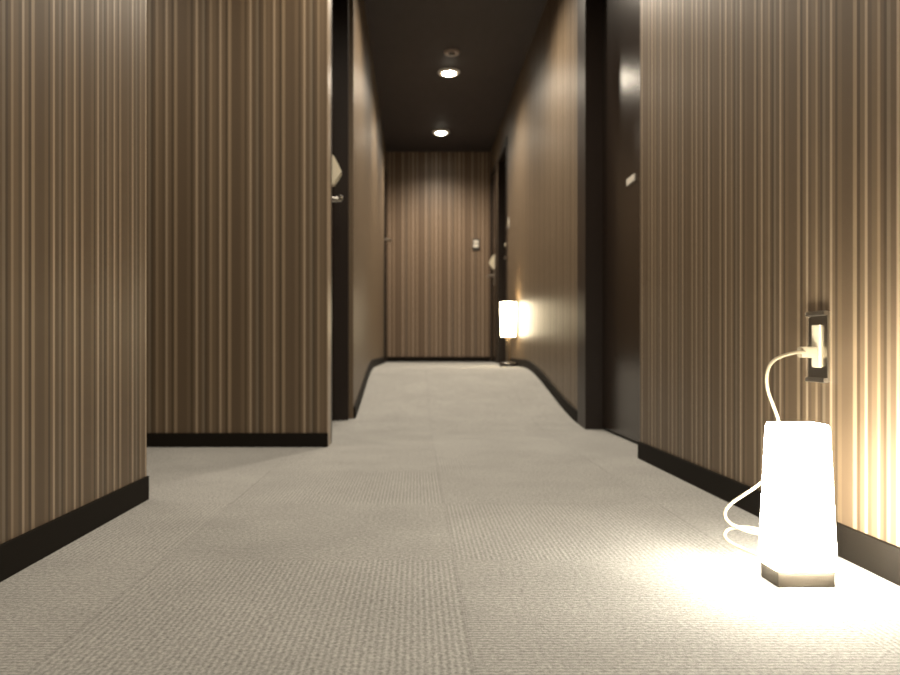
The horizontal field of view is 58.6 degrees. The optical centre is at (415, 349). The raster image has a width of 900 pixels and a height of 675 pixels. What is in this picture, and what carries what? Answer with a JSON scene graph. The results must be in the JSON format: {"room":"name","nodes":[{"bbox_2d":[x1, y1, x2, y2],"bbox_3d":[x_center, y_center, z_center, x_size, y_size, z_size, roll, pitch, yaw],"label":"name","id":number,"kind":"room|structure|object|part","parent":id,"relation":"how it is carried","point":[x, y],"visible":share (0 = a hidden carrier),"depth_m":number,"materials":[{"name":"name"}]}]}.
{"room":"hotel corridor","nodes":[
{"label":"hotel corridor","id":0,"kind":"room"},
{"bbox_2d":[0,0,146,543],"bbox_3d":[-1.375,-0.845,0.315,1.450,2.410,3.230,0,0,0],"label":"wall","id":1,"kind":"structure","parent":0,"point":[73,73],"depth_m":1.50,"materials":[{"name":"wood"}]},
{"bbox_2d":[0,476,148,581],"bbox_3d":[-0.648,0.334,0.315,0.008,0.060,3.230,0,0,0],"label":"baseboard","id":2,"kind":"structure","parent":1,"relation":"attached to","point":[22,551],"depth_m":1.47,"materials":[{"name":"black wood"}]},
{"bbox_2d":[147,0,330,445],"bbox_3d":[-1.214,-0.845,3.020,1.773,2.410,0.100,0,0,0],"label":"wall","id":3,"kind":"structure","parent":0,"point":[239,91],"depth_m":2.97,"materials":[{"name":"wood"}]},
{"bbox_2d":[147,433,327,446],"bbox_3d":[-1.214,0.336,2.966,1.773,0.055,0.012,0,0,0],"label":"baseboard","id":4,"kind":"structure","parent":3,"relation":"attached to","point":[153,439],"depth_m":2.96,"materials":[{"name":"black wood"}]},
{"bbox_2d":[349,0,383,418],"bbox_3d":[-0.455,-0.845,5.760,0.300,2.410,3.720,0,0,0],"label":"wall","id":5,"kind":"structure","parent":0,"point":[366,134],"depth_m":4.65,"materials":[{"name":"wood"}]},
{"bbox_2d":[354,357,384,418],"bbox_3d":[-0.301,0.203,5.760,0.012,0.272,3.710,0,0,0],"label":"baseboard","id":6,"kind":"structure","parent":5,"relation":"attached to","point":[375,362],"depth_m":4.67,"materials":[{"name":"black wood"}]},
{"bbox_2d":[384,161,386,361],"bbox_3d":[-0.450,-0.820,7.910,0.301,1.960,0.580,0,0,0],"label":"trim","id":7,"kind":"structure","parent":5,"relation":"attached to","point":[385,172],"depth_m":8.16,"materials":[{"name":"black wood"}]},
{"bbox_2d":[387,152,489,356],"bbox_3d":[0.223,-0.895,8.365,1.655,2.310,0.170,0,0,0],"label":"wall","id":8,"kind":"structure","parent":0,"point":[438,287],"depth_m":8.28,"materials":[{"name":"wood"}]},
{"bbox_2d":[387,357,489,361],"bbox_3d":[0.233,0.099,8.275,1.075,0.058,0.014,0,0,0],"label":"baseboard","id":9,"kind":"structure","parent":8,"relation":"attached to","point":[389,359],"depth_m":8.27,"materials":[{"name":"black wood"}]},
{"bbox_2d":[472,239,479,249],"bbox_3d":[0.620,-1.090,8.274,0.074,0.120,0.013,0,0,0],"label":"wall switch","id":10,"kind":"object","parent":8,"relation":"attached to","point":[475,242],"visible":1,"depth_m":8.27,"materials":[{"name":"beige plastic"}]},
{"bbox_2d":[384,106,507,170],"bbox_3d":[0.223,-1.925,7.465,1.655,0.250,1.470,0,0,0],"label":"wall","id":11,"kind":"structure","parent":0,"point":[503,130],"depth_m":7.38,"materials":[{"name":"wood"}]},
{"bbox_2d":[487,172,494,361],"bbox_3d":[0.753,-0.820,7.910,0.094,1.880,0.500,0,0,0],"label":"door","id":12,"kind":"structure","parent":11,"relation":"in","point":[492,261],"depth_m":8.00,"materials":[{"name":"black wood"}]},
{"bbox_2d":[490,161,496,362],"bbox_3d":[0.880,-0.820,7.910,0.240,1.960,0.580,0,0,0],"label":"trim","id":13,"kind":"structure","parent":11,"relation":"attached to","point":[494,169],"depth_m":7.65,"materials":[{"name":"black wood"}]},
{"bbox_2d":[0,362,899,674],"bbox_3d":[-0.525,0.301,3.575,3.150,0.357,9.750,0,0,0],"label":"floor","id":14,"kind":"structure","parent":0,"point":[463,522],"depth_m":1.29,"materials":[{"name":"carpet"}]},
{"bbox_2d":[499,302,517,366],"bbox_3d":[0.692,-0.117,6.000,0.140,0.480,0.140,0,0,0],"label":"table lamp","id":15,"kind":"object","parent":14,"relation":"on","point":[507,309],"visible":1,"depth_m":5.95,"materials":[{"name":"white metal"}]},
{"bbox_3d":[0.692,-0.230,6.000,0.120,0.255,0.120,0,0,0],"label":"lamp shade","id":16,"kind":"part","parent":15,"relation":"part of","materials":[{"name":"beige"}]},
{"bbox_3d":[0.692,-0.022,6.000,0.040,0.250,0.040,0,0,0],"label":"lamp stem","id":17,"kind":"part","parent":15,"relation":"part of","materials":[{"name":"brown metal"}]},
{"bbox_2d":[723,347,837,586],"bbox_3d":[0.635,0.177,1.343,0.200,0.366,0.274,0,0,0],"label":"table lamp","id":18,"kind":"object","parent":14,"relation":"on","point":[797,530],"visible":1,"depth_m":1.21,"materials":[{"name":"white fabric"}]},
{"bbox_3d":[0.609,0.175,1.402,0.119,0.348,0.240,0,0,33],"label":"power cord","id":19,"kind":"part","parent":18,"relation":"part of","materials":[{"name":"white plastic"}]},
{"bbox_3d":[0.592,0.224,1.243,0.093,0.220,0.074,0,0,0],"label":"lamp shade","id":20,"kind":"part","parent":18,"relation":"part of","materials":[{"name":"white fabric"}]},
{"bbox_2d":[364,0,546,151],"bbox_3d":[-0.525,-2.110,3.575,3.150,0.120,9.750,0,0,0],"label":"ceiling","id":21,"kind":"structure","parent":0,"point":[409,39],"depth_m":5.72,"materials":[{"name":"paint"}]},
{"bbox_2d":[432,130,449,134],"bbox_3d":[0.235,-2.038,7.520,0.164,0.024,0.164,0,0,0],"label":"recessed light","id":22,"kind":"object","parent":21,"relation":"in","point":[436,132],"visible":1,"depth_m":7.49,"materials":[{"name":"beige"}]},
{"bbox_2d":[438,68,459,76],"bbox_3d":[0.243,-2.038,5.900,0.164,0.024,0.164,0,0,0],"label":"recessed light","id":23,"kind":"object","parent":21,"relation":"in","point":[447,72],"visible":1,"depth_m":5.87,"materials":[{"name":"beige"}]},
{"bbox_3d":[0.243,-2.038,5.900,0.096,0.024,0.096,0,0,0],"label":"bulb","id":24,"kind":"part","parent":23,"relation":"part of","materials":[{"name":"white"}]},
{"bbox_2d":[444,49,459,56],"bbox_3d":[0.247,-2.038,5.500,0.112,0.024,0.112,0,0,0],"label":"smoke detector","id":25,"kind":"object","parent":21,"relation":"attached to","point":[449,52],"visible":1,"depth_m":5.48,"materials":[{"name":"beige plastic"}]},
{"bbox_2d":[508,0,899,546],"bbox_3d":[0.897,-0.845,2.715,0.305,2.410,8.030,0,0,0],"label":"wall","id":26,"kind":"structure","parent":0,"point":[770,129],"depth_m":1.81,"materials":[{"name":"wood"}]},
{"bbox_2d":[497,136,507,362],"bbox_3d":[0.881,-0.820,7.115,0.238,1.960,0.770,0,0,0],"label":"trim","id":27,"kind":"structure","parent":26,"relation":"attached to","point":[502,159],"depth_m":7.45,"materials":[{"name":"black wood"}]},
{"bbox_2d":[511,358,576,422],"bbox_3d":[0.766,0.208,5.256,0.012,0.283,2.943,0,0,0],"label":"baseboard","id":28,"kind":"structure","parent":26,"relation":"attached to","point":[566,406],"depth_m":4.54,"materials":[{"name":"black wood"}]},
{"bbox_2d":[638,441,899,585],"bbox_3d":[0.742,0.334,0.680,0.010,0.060,3.960,0,0,0],"label":"baseboard","id":29,"kind":"structure","parent":26,"relation":"attached to","point":[879,557],"depth_m":1.75,"materials":[{"name":"black wood"}]},
{"bbox_2d":[805,311,829,382],"bbox_3d":[0.739,-0.006,1.473,0.012,0.130,0.070,0,0,0],"label":"wall outlet","id":30,"kind":"object","parent":26,"relation":"attached to","point":[818,321],"visible":1,"depth_m":1.46,"materials":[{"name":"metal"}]},
{"bbox_2d":[812,325,820,367],"bbox_3d":[0.738,-0.007,1.473,0.005,0.078,0.028,0,0,0],"label":"socket","id":31,"kind":"object","parent":30,"relation":"attached to","point":[816,329],"depth_m":1.47,"materials":[{"name":"beige plastic"}]},
{"bbox_3d":[0.910,-1.895,3.220,0.280,0.310,1.120,0,0,0],"label":"wall","id":32,"kind":"structure","parent":0,"visible":0},
{"bbox_2d":[577,0,604,428],"bbox_3d":[0.881,-0.690,3.221,0.238,2.100,1.121,0,0,0],"label":"trim","id":33,"kind":"structure","parent":32,"relation":"attached to","point":[589,12],"depth_m":3.60,"materials":[{"name":"black wood"}]},
{"bbox_2d":[603,0,639,441],"bbox_3d":[0.829,-0.676,3.150,0.098,2.048,0.890,0,0,0],"label":"door","id":34,"kind":"structure","parent":32,"relation":"in","point":[621,18],"depth_m":3.26,"materials":[{"name":"wood"}]},
{"bbox_3d":[-0.455,-1.895,3.485,0.300,0.310,0.830,0,0,0],"label":"wall","id":35,"kind":"structure","parent":0,"visible":0},
{"bbox_2d":[332,0,342,417],"bbox_3d":[-0.382,-0.690,3.485,0.107,2.020,0.740,0,0,0],"label":"door","id":36,"kind":"structure","parent":35,"relation":"in","point":[336,171],"depth_m":3.79,"materials":[{"name":"black wood"}]},
{"bbox_2d":[331,0,348,442],"bbox_3d":[-0.464,-0.690,3.485,0.273,2.100,0.827,0,0,0],"label":"trim","id":37,"kind":"structure","parent":35,"relation":"attached to","point":[341,7],"depth_m":3.86,"materials":[{"name":"black wood"}]}
]}

